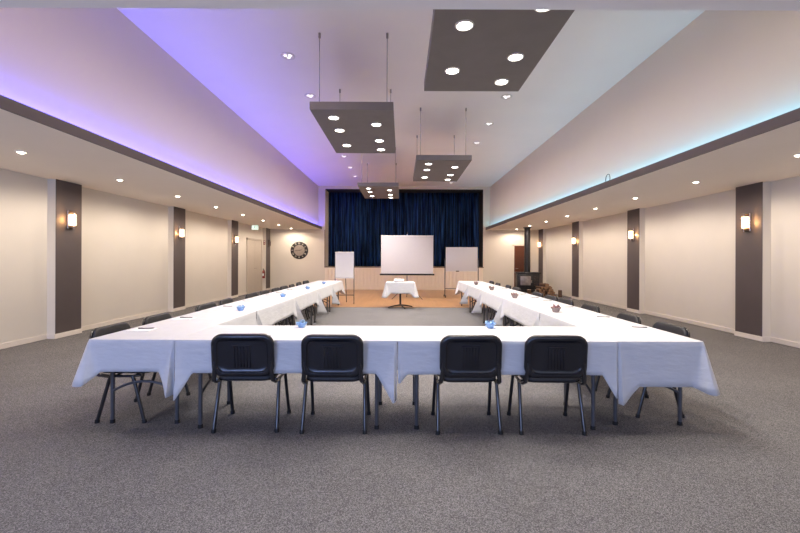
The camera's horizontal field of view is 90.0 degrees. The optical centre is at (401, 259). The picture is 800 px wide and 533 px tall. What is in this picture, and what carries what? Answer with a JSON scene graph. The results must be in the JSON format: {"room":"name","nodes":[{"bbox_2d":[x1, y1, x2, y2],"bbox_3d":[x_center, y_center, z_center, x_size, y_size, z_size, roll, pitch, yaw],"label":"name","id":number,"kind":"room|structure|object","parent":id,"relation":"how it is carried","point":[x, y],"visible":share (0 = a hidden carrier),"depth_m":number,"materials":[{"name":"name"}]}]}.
{"room":"community hall","nodes":[
{"label":"community hall","id":0,"kind":"room"},
{"bbox_2d":[0,168,265,343],"bbox_3d":[-6.145,-0.018,7.100,0.290,2.790,22.600,0,0,0],"label":"wall","id":1,"kind":"structure","parent":0,"point":[128,243],"depth_m":8.29,"materials":[{"name":"beige paint"}]},
{"bbox_2d":[55,179,81,333],"bbox_3d":[-5.994,-0.050,7.210,0.012,2.685,0.554,0,0,0],"label":"trim","id":2,"kind":"structure","parent":1,"relation":"attached to","point":[68,242],"depth_m":7.17,"materials":[{"name":"brown paint"}]},
{"bbox_2d":[67,210,76,229],"bbox_3d":[-5.922,-0.713,7.210,0.128,0.340,0.144,0,0,0],"label":"wall sconce","id":3,"kind":"object","parent":1,"relation":"attached to","point":[71,217],"visible":1,"depth_m":7.17,"materials":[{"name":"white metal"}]},
{"bbox_2d":[0,288,269,348],"bbox_3d":[-6.067,1.335,7.100,0.156,0.085,22.600,0,0,0],"label":"baseboard","id":4,"kind":"structure","parent":1,"relation":"attached to","point":[83,328],"depth_m":8.09,"materials":[{"name":"white paint"}]},
{"bbox_2d":[173,207,184,308],"bbox_3d":[-5.994,-0.050,10.800,0.012,2.685,0.554,0,0,0],"label":"trim","id":5,"kind":"structure","parent":1,"relation":"attached to","point":[179,213],"depth_m":10.75,"materials":[{"name":"brown paint"}]},
{"bbox_2d":[179,227,184,238],"bbox_3d":[-5.922,-0.713,10.800,0.128,0.340,0.144,0,0,0],"label":"wall sconce","id":6,"kind":"object","parent":1,"relation":"attached to","point":[181,231],"visible":1,"depth_m":10.76,"materials":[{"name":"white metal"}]},
{"bbox_2d":[231,220,237,295],"bbox_3d":[-5.994,-0.050,14.390,0.012,2.685,0.554,0,0,0],"label":"trim","id":7,"kind":"structure","parent":1,"relation":"attached to","point":[234,253],"depth_m":14.34,"materials":[{"name":"brown paint"}]},
{"bbox_2d":[234,235,238,243],"bbox_3d":[-5.922,-0.713,14.390,0.128,0.340,0.144,0,0,0],"label":"wall sconce","id":8,"kind":"object","parent":1,"relation":"attached to","point":[236,238],"visible":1,"depth_m":14.34,"materials":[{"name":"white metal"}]},
{"bbox_2d":[246,238,261,293],"bbox_3d":[-6.106,0.257,16.670,0.069,2.240,1.700,0,0,0],"label":"door","id":9,"kind":"structure","parent":1,"relation":"in","point":[253,246],"depth_m":16.53,"materials":[{"name":"beige paint"}]},
{"bbox_2d":[266,228,269,288],"bbox_3d":[-5.994,-0.050,17.975,0.012,2.685,0.544,0,0,0],"label":"trim","id":10,"kind":"structure","parent":1,"relation":"attached to","point":[267,229],"depth_m":17.89,"materials":[{"name":"brown paint"}]},
{"bbox_2d":[0,8,317,224],"bbox_3d":[-3.891,-2.400,10.295,0.120,1.950,16.210,0,0,0],"label":"wall","id":11,"kind":"structure","parent":0,"point":[94,70],"depth_m":5.70,"materials":[{"name":"paint"}]},
{"bbox_2d":[0,95,321,228],"bbox_3d":[-3.670,-1.444,10.295,0.020,0.120,16.210,0,0,0],"label":"trim","id":12,"kind":"structure","parent":11,"relation":"attached to","point":[7,104],"depth_m":5.07,"materials":[{"name":"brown paint"}]},
{"bbox_2d":[0,289,799,532],"bbox_3d":[0.124,1.448,7.100,12.540,0.106,22.600,0,0,0],"label":"floor","id":13,"kind":"structure","parent":0,"point":[732,465],"depth_m":2.90,"materials":[{"name":"carpet"}]},
{"bbox_2d":[89,322,174,423],"bbox_3d":[-2.433,0.997,3.660,0.522,0.792,0.542,0,0,0],"label":"chair","id":14,"kind":"object","parent":13,"relation":"on","point":[100,331],"visible":0.35,"depth_m":3.42,"materials":[{"name":"black plastic"}]},
{"bbox_2d":[110,372,197,423],"bbox_3d":[-2.184,1.022,4.136,0.688,0.740,1.788,0,0,0],"label":"folding table","id":15,"kind":"object","parent":13,"relation":"on","point":[113,389],"visible":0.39,"depth_m":3.40,"materials":[{"name":"grey metal"}]},
{"bbox_2d":[72,311,256,397],"bbox_3d":[-2.212,0.869,4.102,0.858,0.445,1.952,0,0,0],"label":"tablecloth","id":16,"kind":"object","parent":15,"relation":"on","point":[121,351],"visible":0.83,"depth_m":3.23,"materials":[{"name":"white fabric"}]},
{"bbox_2d":[126,328,158,330],"bbox_3d":[-2.373,0.644,3.662,0.210,0.007,0.150,0,0,1],"label":"notepad","id":17,"kind":"object","parent":16,"relation":"on","point":[134,329],"visible":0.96,"depth_m":3.65,"materials":[{"name":"white paper"}]},
{"bbox_2d":[170,317,196,319],"bbox_3d":[-2.373,0.644,4.350,0.210,0.007,0.150,0,0,0],"label":"notepad","id":18,"kind":"object","parent":16,"relation":"on","point":[177,318],"visible":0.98,"depth_m":4.33,"materials":[{"name":"white paper"}]},
{"bbox_2d":[142,313,211,395],"bbox_3d":[-2.429,0.997,4.349,0.522,0.792,0.542,0,0,-1],"label":"chair","id":19,"kind":"object","parent":13,"relation":"on","point":[163,316],"visible":0.24,"depth_m":4.17,"materials":[{"name":"black plastic"}]},
{"bbox_2d":[195,302,216,311],"bbox_3d":[-2.421,0.997,5.402,0.522,0.792,0.542,0,0,3],"label":"chair","id":20,"kind":"object","parent":13,"relation":"on","point":[207,305],"visible":0.1,"depth_m":5.35,"materials":[{"name":"black plastic"}]},
{"bbox_2d":[218,298,256,319],"bbox_3d":[-2.439,0.997,6.078,0.522,0.792,0.542,0,0,-3],"label":"chair","id":21,"kind":"object","parent":13,"relation":"on","point":[228,300],"visible":0.12,"depth_m":6.01,"materials":[{"name":"black plastic"}]},
{"bbox_2d":[211,333,290,433],"bbox_3d":[-1.264,0.992,3.384,0.542,0.811,0.522,0,0,-2],"label":"chair","id":22,"kind":"object","parent":13,"relation":"on","point":[248,356],"visible":0.95,"depth_m":3.16,"materials":[{"name":"black plastic"}]},
{"bbox_2d":[245,293,280,325],"bbox_3d":[-2.432,0.997,7.082,0.522,0.792,0.542,0,0,2],"label":"chair","id":23,"kind":"object","parent":13,"relation":"on","point":[250,295],"visible":0.19,"depth_m":7.04,"materials":[{"name":"black plastic"}]},
{"bbox_2d":[256,312,287,325],"bbox_3d":[-2.184,1.022,5.942,0.688,0.740,1.788,0,0,0],"label":"folding table","id":24,"kind":"object","parent":13,"relation":"on","point":[256,312],"visible":0.1,"depth_m":6.66,"materials":[{"name":"grey metal"}]},
{"bbox_2d":[201,297,297,324],"bbox_3d":[-2.082,0.910,5.941,0.956,0.525,1.874,0,0,0],"label":"tablecloth","id":25,"kind":"object","parent":24,"relation":"on","point":[270,310],"visible":0.62,"depth_m":5.81,"materials":[{"name":"white fabric"}]},
{"bbox_2d":[259,290,291,325],"bbox_3d":[-2.410,0.997,7.660,0.522,0.792,0.542,0,0,0],"label":"chair","id":26,"kind":"object","parent":13,"relation":"on","point":[264,291],"visible":0.17,"depth_m":7.64,"materials":[{"name":"black plastic"}]},
{"bbox_2d":[271,287,294,325],"bbox_3d":[-2.414,0.997,8.400,0.522,0.792,0.542,0,0,0],"label":"chair","id":27,"kind":"object","parent":13,"relation":"on","point":[277,288],"visible":0.14,"depth_m":8.30,"materials":[{"name":"black plastic"}]},
{"bbox_2d":[198,373,381,429],"bbox_3d":[-0.934,1.026,3.586,1.788,0.740,0.688,0,0,0],"label":"folding table","id":28,"kind":"object","parent":13,"relation":"on","point":[378,385],"visible":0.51,"depth_m":3.30,"materials":[{"name":"grey metal"}]},
{"bbox_2d":[173,325,397,402],"bbox_3d":[-0.933,0.894,3.577,1.813,0.485,0.836,0,0,0],"label":"tablecloth","id":29,"kind":"object","parent":28,"relation":"on","point":[192,351],"visible":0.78,"depth_m":3.22,"materials":[{"name":"white fabric"}]},
{"bbox_2d":[297,321,306,327],"bbox_3d":[-0.957,0.628,3.840,0.111,0.050,0.111,0,0,0],"label":"bowl","id":30,"kind":"object","parent":29,"relation":"on","point":[300,325],"visible":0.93,"depth_m":3.81,"materials":[{"name":"blue glass"}]},
{"bbox_2d":[280,286,308,322],"bbox_3d":[-2.420,0.997,9.002,0.522,0.792,0.542,0,0,3],"label":"chair","id":31,"kind":"object","parent":13,"relation":"on","point":[281,287],"visible":0.19,"depth_m":9.09,"materials":[{"name":"black plastic"}]},
{"bbox_2d":[284,305,311,325],"bbox_3d":[-2.184,1.022,7.748,0.688,0.740,1.788,0,0,0],"label":"folding table","id":32,"kind":"object","parent":13,"relation":"on","point":[292,322],"visible":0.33,"depth_m":8.46,"materials":[{"name":"grey metal"}]},
{"bbox_2d":[256,289,318,325],"bbox_3d":[-2.082,0.910,7.745,0.955,0.525,1.876,0,0,0],"label":"tablecloth","id":33,"kind":"object","parent":32,"relation":"on","point":[304,298],"visible":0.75,"depth_m":7.58,"materials":[{"name":"white fabric"}]},
{"bbox_2d":[289,284,313,318],"bbox_3d":[-2.421,0.997,9.648,0.522,0.792,0.542,0,0,-3],"label":"chair","id":34,"kind":"object","parent":13,"relation":"on","point":[290,285],"visible":0.2,"depth_m":9.44,"materials":[{"name":"black plastic"}]},
{"bbox_2d":[296,282,316,310],"bbox_3d":[-2.484,0.997,10.549,0.522,0.792,0.542,0,0,-2],"label":"chair","id":35,"kind":"object","parent":13,"relation":"on","point":[297,283],"visible":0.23,"depth_m":10.44,"materials":[{"name":"black plastic"}]},
{"bbox_2d":[289,297,327,322],"bbox_3d":[-2.184,1.022,9.554,0.688,0.740,1.788,0,0,0],"label":"folding table","id":36,"kind":"object","parent":13,"relation":"on","point":[314,309],"visible":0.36,"depth_m":8.81,"materials":[{"name":"grey metal"}]},
{"bbox_2d":[287,284,332,313],"bbox_3d":[-2.079,0.910,9.553,0.960,0.525,1.874,0,0,0],"label":"tablecloth","id":37,"kind":"object","parent":36,"relation":"on","point":[323,290],"visible":0.71,"depth_m":9.21,"materials":[{"name":"white fabric"}]},
{"bbox_2d":[308,291,338,311],"bbox_3d":[-2.184,1.022,11.360,0.688,0.740,1.788,0,0,0],"label":"folding table","id":38,"kind":"object","parent":13,"relation":"on","point":[338,291],"visible":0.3,"depth_m":10.62,"materials":[{"name":"grey metal"}]},
{"bbox_2d":[307,280,344,303],"bbox_3d":[-2.126,0.909,11.415,0.955,0.525,1.952,0,0,-3],"label":"tablecloth","id":39,"kind":"object","parent":38,"relation":"on","point":[337,286],"visible":0.56,"depth_m":11.18,"materials":[{"name":"white fabric"}]},
{"bbox_2d":[299,334,370,434],"bbox_3d":[-0.546,0.994,3.369,0.542,0.811,0.522,0,0,0],"label":"chair","id":40,"kind":"object","parent":13,"relation":"on","point":[324,357],"visible":0.96,"depth_m":3.14,"materials":[{"name":"black plastic"}]},
{"bbox_2d":[335,252,353,303],"bbox_3d":[-1.782,0.578,12.728,0.630,1.630,0.576,0,0,0],"label":"flip chart","id":41,"kind":"object","parent":13,"relation":"on","point":[344,261],"visible":0.89,"depth_m":12.49,"materials":[{"name":"paper"}]},
{"bbox_2d":[388,294,412,308],"bbox_3d":[-0.034,1.030,11.620,0.800,0.740,0.721,0,0,0],"label":"pedestal table","id":42,"kind":"object","parent":13,"relation":"on","point":[399,304],"visible":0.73,"depth_m":11.59,"materials":[{"name":"black metal"}]},
{"bbox_2d":[381,281,418,297],"bbox_3d":[-0.033,0.867,11.620,1.070,0.425,0.870,0,0,0],"label":"tablecloth","id":43,"kind":"object","parent":42,"relation":"on","point":[391,287],"visible":0.99,"depth_m":11.30,"materials":[{"name":"white fabric"}]},
{"bbox_2d":[380,232,433,298],"bbox_3d":[0.199,0.212,14.402,1.940,2.383,0.857,0,0,0],"label":"projection screen","id":44,"kind":"object","parent":13,"relation":"on","point":[407,254],"visible":0.87,"depth_m":14.20,"materials":[{"name":"fabric"}]},
{"bbox_2d":[444,247,478,297],"bbox_3d":[2.238,0.478,14.900,1.300,1.860,0.570,0,0,0],"label":"whiteboard","id":45,"kind":"object","parent":13,"relation":"on","point":[457,259],"visible":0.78,"depth_m":14.89,"materials":[{"name":"ceramic"}]},
{"bbox_2d":[431,335,502,434],"bbox_3d":[0.542,0.999,3.369,0.542,0.811,0.522,0,0,-1],"label":"chair","id":46,"kind":"object","parent":13,"relation":"on","point":[463,358],"visible":0.96,"depth_m":3.14,"materials":[{"name":"black plastic"}]},
{"bbox_2d":[461,292,490,312],"bbox_3d":[2.096,1.038,11.360,0.688,0.740,1.788,0,0,0],"label":"folding table","id":47,"kind":"object","parent":13,"relation":"on","point":[470,301],"visible":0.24,"depth_m":10.62,"materials":[{"name":"black metal"}]},
{"bbox_2d":[455,281,493,303],"bbox_3d":[2.039,0.915,11.410,1.043,0.505,1.915,0,0,0],"label":"tablecloth","id":48,"kind":"object","parent":47,"relation":"on","point":[462,286],"visible":0.64,"depth_m":11.02,"materials":[{"name":"white fabric"}]},
{"bbox_2d":[472,298,509,322],"bbox_3d":[2.096,1.038,9.554,0.688,0.740,1.788,0,0,0],"label":"folding table","id":49,"kind":"object","parent":13,"relation":"on","point":[484,310],"visible":0.27,"depth_m":8.81,"materials":[{"name":"black metal"}]},
{"bbox_2d":[466,285,512,312],"bbox_3d":[2.005,0.915,9.554,0.978,0.505,1.821,0,0,0],"label":"tablecloth","id":50,"kind":"object","parent":49,"relation":"on","point":[474,291],"visible":0.66,"depth_m":9.24,"materials":[{"name":"white fabric"}]},
{"bbox_2d":[397,342,595,429],"bbox_3d":[0.856,1.033,3.586,1.788,0.740,0.688,0,0,0],"label":"folding table","id":51,"kind":"object","parent":13,"relation":"on","point":[415,401],"visible":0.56,"depth_m":3.30,"materials":[{"name":"black metal"}]},
{"bbox_2d":[397,326,617,397],"bbox_3d":[0.857,0.886,3.589,1.796,0.455,0.799,0,0,0],"label":"tablecloth","id":52,"kind":"object","parent":51,"relation":"on","point":[418,346],"visible":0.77,"depth_m":3.22,"materials":[{"name":"white fabric"}]},
{"bbox_2d":[485,322,495,327],"bbox_3d":[0.853,0.635,3.840,0.111,0.050,0.111,0,0,0],"label":"bowl","id":53,"kind":"object","parent":52,"relation":"on","point":[488,325],"visible":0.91,"depth_m":3.81,"materials":[{"name":"blue glass"}]},
{"bbox_2d":[485,320,494,326],"bbox_3d":[0.846,0.615,3.841,0.100,0.072,0.088,0,0,45],"label":"sweets","id":54,"kind":"object","parent":53,"relation":"in","point":[487,322],"visible":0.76,"depth_m":3.84,"materials":[{"name":"blue food"}]},
{"bbox_2d":[486,285,510,319],"bbox_3d":[2.348,1.015,9.648,0.522,0.792,0.542,0,0,3],"label":"chair","id":55,"kind":"object","parent":13,"relation":"on","point":[506,286],"visible":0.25,"depth_m":9.41,"materials":[{"name":"black plastic"}]},
{"bbox_2d":[487,306,513,325],"bbox_3d":[2.096,1.038,7.748,0.688,0.740,1.788,0,0,0],"label":"folding table","id":56,"kind":"object","parent":13,"relation":"on","point":[505,323],"visible":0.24,"depth_m":7.01,"materials":[{"name":"black metal"}]},
{"bbox_2d":[479,290,541,325],"bbox_3d":[2.007,0.915,7.748,0.974,0.505,1.816,0,0,0],"label":"tablecloth","id":57,"kind":"object","parent":56,"relation":"on","point":[493,299],"visible":0.7,"depth_m":7.54,"materials":[{"name":"white fabric"}]},
{"bbox_2d":[492,287,520,323],"bbox_3d":[2.335,1.015,8.902,0.522,0.792,0.542,0,0,-3],"label":"chair","id":58,"kind":"object","parent":13,"relation":"on","point":[513,288],"visible":0.19,"depth_m":8.92,"materials":[{"name":"black plastic"}]},
{"bbox_2d":[514,227,540,292],"bbox_3d":[5.283,0.036,16.787,0.988,2.768,0.653,0,0,8],"label":"wood stove","id":59,"kind":"object","parent":13,"relation":"on","point":[525,280],"visible":0.82,"depth_m":16.60,"materials":[{"name":"black metal"}]},
{"bbox_2d":[512,292,543,325],"bbox_3d":[2.334,1.015,7.502,0.522,0.792,0.542,0,0,-2],"label":"chair","id":60,"kind":"object","parent":13,"relation":"on","point":[538,294],"visible":0.16,"depth_m":7.43,"materials":[{"name":"black plastic"}]},
{"bbox_2d":[522,295,557,325],"bbox_3d":[2.343,1.015,6.852,0.522,0.792,0.542,0,0,-3],"label":"chair","id":61,"kind":"object","parent":13,"relation":"on","point":[550,297],"visible":0.14,"depth_m":6.81,"materials":[{"name":"black plastic"}]},
{"bbox_2d":[507,335,587,435],"bbox_3d":[1.218,1.001,3.364,0.542,0.811,0.522,0,0,1],"label":"chair","id":62,"kind":"object","parent":13,"relation":"on","point":[547,358],"visible":0.93,"depth_m":3.13,"materials":[{"name":"black plastic"}]},
{"bbox_2d":[557,298,573,305],"bbox_3d":[2.344,1.015,6.252,0.522,0.792,0.542,0,0,-3],"label":"chair","id":63,"kind":"object","parent":13,"relation":"on","point":[562,300],"visible":0.12,"depth_m":6.20,"materials":[{"name":"black plastic"}]},
{"bbox_2d":[581,304,599,312],"bbox_3d":[2.348,1.015,5.450,0.522,0.792,0.542,0,0,0],"label":"chair","id":64,"kind":"object","parent":13,"relation":"on","point":[584,306],"visible":0.15,"depth_m":5.39,"materials":[{"name":"black plastic"}]},
{"bbox_2d":[595,313,640,391],"bbox_3d":[2.331,1.015,4.517,0.522,0.792,0.542,0,0,4],"label":"chair","id":65,"kind":"object","parent":13,"relation":"on","point":[624,316],"visible":0.14,"depth_m":4.38,"materials":[{"name":"black plastic"}]},
{"bbox_2d":[595,375,682,425],"bbox_3d":[2.096,1.038,4.136,0.688,0.740,1.788,0,0,0],"label":"folding table","id":66,"kind":"object","parent":13,"relation":"on","point":[679,391],"visible":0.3,"depth_m":3.39,"materials":[{"name":"black metal"}]},
{"bbox_2d":[539,312,719,405],"bbox_3d":[2.123,0.916,4.085,0.868,0.505,1.960,0,0,0],"label":"tablecloth","id":67,"kind":"object","parent":66,"relation":"on","point":[646,358],"visible":0.88,"depth_m":3.23,"materials":[{"name":"white fabric"}]},
{"bbox_2d":[551,307,561,312],"bbox_3d":[1.938,0.631,5.020,0.133,0.065,0.133,0,0,0],"label":"bowl","id":68,"kind":"object","parent":67,"relation":"on","point":[556,310],"visible":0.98,"depth_m":4.98,"materials":[{"name":"clear glass"}]},
{"bbox_2d":[593,317,615,318],"bbox_3d":[2.288,0.662,4.510,0.210,0.007,0.150,0,0,4],"label":"notepad","id":69,"kind":"object","parent":67,"relation":"on","point":[593,317],"visible":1,"depth_m":4.46,"materials":[{"name":"white paper"}]},
{"bbox_2d":[626,327,654,329],"bbox_3d":[2.288,0.662,3.821,0.210,0.007,0.150,0,0,6],"label":"notepad","id":70,"kind":"object","parent":67,"relation":"on","point":[632,328],"visible":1,"depth_m":3.81,"materials":[{"name":"white paper"}]},
{"bbox_2d":[606,322,689,417],"bbox_3d":[2.345,1.015,3.821,0.522,0.792,0.542,0,0,-1],"label":"chair","id":71,"kind":"object","parent":13,"relation":"on","point":[683,331],"visible":0.23,"depth_m":3.67,"materials":[{"name":"black plastic"}]},
{"bbox_3d":[2.096,1.038,5.942,0.688,0.740,1.788,0,0,0],"label":"folding table","id":72,"kind":"object","parent":13,"relation":"on","visible":0},
{"bbox_2d":[500,298,593,325],"bbox_3d":[2.006,0.915,5.942,0.979,0.505,1.816,0,0,0],"label":"tablecloth","id":73,"kind":"object","parent":72,"relation":"on","point":[525,311],"visible":0.68,"depth_m":5.83,"materials":[{"name":"white fabric"}]},
{"bbox_2d":[562,307,579,308],"bbox_3d":[2.288,0.662,5.448,0.210,0.007,0.150,0,0,0],"label":"notepad","id":74,"kind":"object","parent":73,"relation":"on","point":[562,307],"visible":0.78,"depth_m":5.37,"materials":[{"name":"white paper"}]},
{"bbox_2d":[0,0,799,229],"bbox_3d":[0.135,-1.389,7.100,12.540,0.040,22.600,0,0,0],"label":"ceiling","id":75,"kind":"structure","parent":0,"point":[52,153],"depth_m":5.77,"materials":[{"name":"paint"}]},
{"bbox_2d":[15,150,27,153],"bbox_3d":[-4.895,-1.375,5.150,0.126,0.028,0.126,0,0,0],"label":"recessed light","id":76,"kind":"object","parent":75,"relation":"in","point":[17,151],"visible":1,"depth_m":5.12,"materials":[{"name":"white metal"}]},
{"bbox_2d":[252,225,258,229],"bbox_3d":[-5.745,-1.274,15.697,0.272,0.236,0.037,0,0,0],"label":"exit sign","id":77,"kind":"object","parent":75,"relation":"hanging from","point":[254,227],"visible":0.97,"depth_m":15.68,"materials":[{"name":"white plastic"}]},
{"bbox_2d":[270,186,538,287],"bbox_3d":[0.134,-0.980,18.825,12.840,4.760,0.850,0,0,0],"label":"wall","id":78,"kind":"structure","parent":0,"point":[285,270],"depth_m":18.40,"materials":[{"name":"beige paint"}]},
{"bbox_2d":[291,242,307,258],"bbox_3d":[-4.698,-0.418,18.381,0.810,0.810,0.038,0,0,0],"label":"wall clock","id":79,"kind":"object","parent":78,"relation":"attached to","point":[299,250],"visible":1,"depth_m":18.37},
{"bbox_2d":[324,230,324,266],"bbox_3d":[-3.531,-0.516,18.404,0.025,1.695,0.032,0,0,0],"label":"trim","id":80,"kind":"structure","parent":78,"relation":"attached to","point":[324,230],"depth_m":18.39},
{"bbox_2d":[325,267,482,289],"bbox_3d":[0.112,0.888,18.380,7.270,1.025,0.040,0,0,0],"label":"wall panel","id":81,"kind":"object","parent":78,"relation":"attached to","point":[364,278],"depth_m":18.36,"materials":[{"name":"beige paint"}]},
{"bbox_2d":[325,189,482,266],"bbox_3d":[0.120,-1.445,18.835,7.268,3.570,0.850,0,0,0],"label":"trim","id":82,"kind":"structure","parent":78,"relation":"attached to","point":[480,192],"depth_m":18.71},
{"bbox_2d":[325,266,483,267],"bbox_3d":[0.114,0.361,18.477,7.330,0.039,0.245,0,0,0],"label":"trim","id":83,"kind":"structure","parent":78,"relation":"attached to","point":[325,266],"depth_m":18.35,"materials":[{"name":"beige wood"}]},
{"bbox_2d":[513,244,530,286],"bbox_3d":[5.519,0.361,18.360,0.820,2.120,0.080,0,0,0],"label":"door","id":84,"kind":"structure","parent":78,"relation":"in","point":[518,249],"depth_m":18.38,"materials":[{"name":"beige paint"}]},
{"bbox_2d":[486,108,799,229],"bbox_3d":[3.880,-1.415,10.295,0.020,0.120,16.210,0,0,0],"label":"trim","id":85,"kind":"structure","parent":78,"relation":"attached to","point":[793,116],"depth_m":5.38,"materials":[{"name":"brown paint"}]},
{"bbox_2d":[117,8,704,186],"bbox_3d":[0.128,-3.409,10.935,8.150,0.100,17.730,0,0,0],"label":"ceiling","id":86,"kind":"structure","parent":0,"point":[235,54],"depth_m":7.36,"materials":[{"name":"paint"}]},
{"bbox_2d":[281,52,294,59],"bbox_3d":[-1.877,-3.362,6.620,0.240,0.014,0.240,0,0,0],"label":"recessed light","id":87,"kind":"object","parent":86,"relation":"in","point":[286,55],"visible":1,"depth_m":6.62,"materials":[{"name":"white metal"}]},
{"bbox_2d":[304,93,315,97],"bbox_3d":[-1.877,-3.362,8.230,0.240,0.014,0.240,0,0,0],"label":"recessed light","id":88,"kind":"object","parent":86,"relation":"in","point":[308,95],"visible":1,"depth_m":8.21,"materials":[{"name":"white"}]},
{"bbox_2d":[310,33,395,152],"bbox_3d":[-0.717,-2.753,6.930,1.205,1.220,2.360,0,0,0],"label":"raft","id":89,"kind":"object","parent":86,"relation":"hanging from","point":[350,127],"visible":1,"depth_m":6.38,"materials":[{"name":"grey paint"}]},
{"bbox_2d":[328,116,338,119],"bbox_3d":[-1.032,-2.150,6.080,0.178,0.013,0.178,0,0,0],"label":"recessed light","id":90,"kind":"object","parent":89,"relation":"attached to","point":[329,117],"depth_m":6.07,"materials":[{"name":"white"}]},
{"bbox_2d":[371,123,381,126],"bbox_3d":[-0.402,-2.148,6.380,0.178,0.013,0.178,0,0,0],"label":"recessed light","id":91,"kind":"object","parent":89,"relation":"attached to","point":[372,124],"depth_m":6.39,"materials":[{"name":"white"}]},
{"bbox_2d":[358,153,398,198],"bbox_3d":[-0.687,-2.753,12.980,1.205,1.220,2.360,0,0,0],"label":"raft","id":92,"kind":"object","parent":86,"relation":"hanging from","point":[369,190],"visible":0.96,"depth_m":12.49,"materials":[{"name":"grey metal"}]},
{"bbox_2d":[413,107,471,181],"bbox_3d":[0.923,-2.747,9.840,1.205,1.220,2.360,0,0,0],"label":"raft","id":93,"kind":"object","parent":86,"relation":"hanging from","point":[446,168],"visible":1,"depth_m":9.25,"materials":[{"name":"grey metal"}]},
{"bbox_2d":[424,9,574,90],"bbox_3d":[0.893,-2.747,3.930,1.205,1.220,2.360,0,0,0],"label":"raft","id":94,"kind":"object","parent":86,"relation":"hanging from","point":[469,49],"visible":0.85,"depth_m":4.02,"materials":[{"name":"grey paint"}]},
{"bbox_2d":[445,67,459,74],"bbox_3d":[0.578,-2.144,4.550,0.178,0.013,0.178,0,0,0],"label":"recessed light","id":95,"kind":"object","parent":94,"relation":"attached to","point":[448,70],"depth_m":4.55,"materials":[{"name":"white"}]},
{"bbox_2d":[455,20,473,30],"bbox_3d":[0.578,-2.144,3.670,0.178,0.013,0.178,0,0,0],"label":"recessed light","id":96,"kind":"object","parent":94,"relation":"attached to","point":[460,25],"depth_m":3.66,"materials":[{"name":"white"}]},
{"bbox_2d":[494,78,508,84],"bbox_3d":[1.208,-2.142,4.830,0.178,0.013,0.178,0,0,0],"label":"recessed light","id":97,"kind":"object","parent":94,"relation":"attached to","point":[497,81],"depth_m":4.81,"materials":[{"name":"white"}]},
{"bbox_2d":[507,53,523,61],"bbox_3d":[1.208,-2.142,4.240,0.178,0.013,0.178,0,0,0],"label":"recessed light","id":98,"kind":"object","parent":94,"relation":"attached to","point":[511,57],"depth_m":4.24,"materials":[{"name":"white"}]},
{"bbox_2d":[501,94,511,98],"bbox_3d":[2.163,-3.347,8.240,0.240,0.014,0.240,0,0,0],"label":"recessed light","id":99,"kind":"object","parent":86,"relation":"in","point":[506,96],"visible":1,"depth_m":8.22,"materials":[{"name":"white"}]},
{"bbox_2d":[490,10,799,224],"bbox_3d":[4.139,-2.369,10.295,0.120,1.950,16.210,0,0,0],"label":"wall","id":100,"kind":"structure","parent":0,"point":[726,72],"depth_m":5.94,"materials":[{"name":"paint"}]},
{"bbox_2d":[543,176,799,342],"bbox_3d":[6.405,0.029,7.100,0.290,2.790,22.600,0,0,0],"label":"wall","id":101,"kind":"structure","parent":0,"point":[687,247],"depth_m":8.86,"materials":[{"name":"beige paint"}]},
{"bbox_2d":[538,229,542,285],"bbox_3d":[6.254,-0.004,17.975,0.012,2.685,0.544,0,0,0],"label":"trim","id":102,"kind":"structure","parent":101,"relation":"attached to","point":[540,255],"depth_m":17.92,"materials":[{"name":"brown paint"}]},
{"bbox_2d":[572,236,575,245],"bbox_3d":[6.187,-0.666,14.390,0.128,0.340,0.144,0,0,0],"label":"wall sconce","id":103,"kind":"object","parent":101,"relation":"attached to","point":[574,238],"visible":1,"depth_m":14.35,"materials":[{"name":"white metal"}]},
{"bbox_2d":[572,221,578,296],"bbox_3d":[6.254,-0.004,14.390,0.012,2.685,0.554,0,0,0],"label":"trim","id":104,"kind":"structure","parent":101,"relation":"attached to","point":[575,225],"depth_m":14.36,"materials":[{"name":"brown paint"}]},
{"bbox_2d":[628,228,633,240],"bbox_3d":[6.187,-0.666,10.800,0.128,0.340,0.144,0,0,0],"label":"wall sconce","id":105,"kind":"object","parent":101,"relation":"attached to","point":[631,232],"visible":1,"depth_m":10.76,"materials":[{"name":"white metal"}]},
{"bbox_2d":[627,208,639,309],"bbox_3d":[6.254,-0.004,10.800,0.012,2.685,0.554,0,0,0],"label":"trim","id":106,"kind":"structure","parent":101,"relation":"attached to","point":[633,216],"depth_m":10.77,"materials":[{"name":"brown paint"}]},
{"bbox_2d":[554,291,799,347],"bbox_3d":[6.317,1.381,7.100,0.156,0.085,22.600,0,0,0],"label":"baseboard","id":107,"kind":"structure","parent":101,"relation":"attached to","point":[736,333],"depth_m":8.45,"materials":[{"name":"white paint"}]},
{"bbox_2d":[741,213,750,231],"bbox_3d":[6.187,-0.666,7.210,0.128,0.340,0.144,0,0,0],"label":"wall sconce","id":108,"kind":"object","parent":101,"relation":"attached to","point":[745,221],"visible":1,"depth_m":7.17,"materials":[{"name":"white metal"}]},
{"bbox_2d":[735,182,762,336],"bbox_3d":[6.254,-0.004,7.210,0.012,2.685,0.554,0,0,0],"label":"trim","id":109,"kind":"structure","parent":101,"relation":"attached to","point":[749,198],"depth_m":7.18,"materials":[{"name":"brown paint"}]},
{"bbox_3d":[0.119,-0.980,19.526,8.270,4.760,0.549,0,0,0],"label":"wall","id":110,"kind":"structure","parent":0,"visible":0},
{"bbox_2d":[328,192,403,265],"bbox_3d":[-1.724,-1.472,19.380,3.665,3.590,0.227,0,0,0],"label":"stage curtain","id":111,"kind":"object","parent":110,"relation":"hanging from","point":[356,224],"visible":0.72,"depth_m":19.37,"materials":[{"name":"blue fabric"}]},
{"bbox_2d":[404,193,478,266],"bbox_3d":[1.980,-1.458,19.378,3.701,3.590,0.220,0,0,0],"label":"stage curtain","id":112,"kind":"object","parent":110,"relation":"hanging from","point":[452,219],"visible":0.68,"depth_m":19.37,"materials":[{"name":"blue fabric"}]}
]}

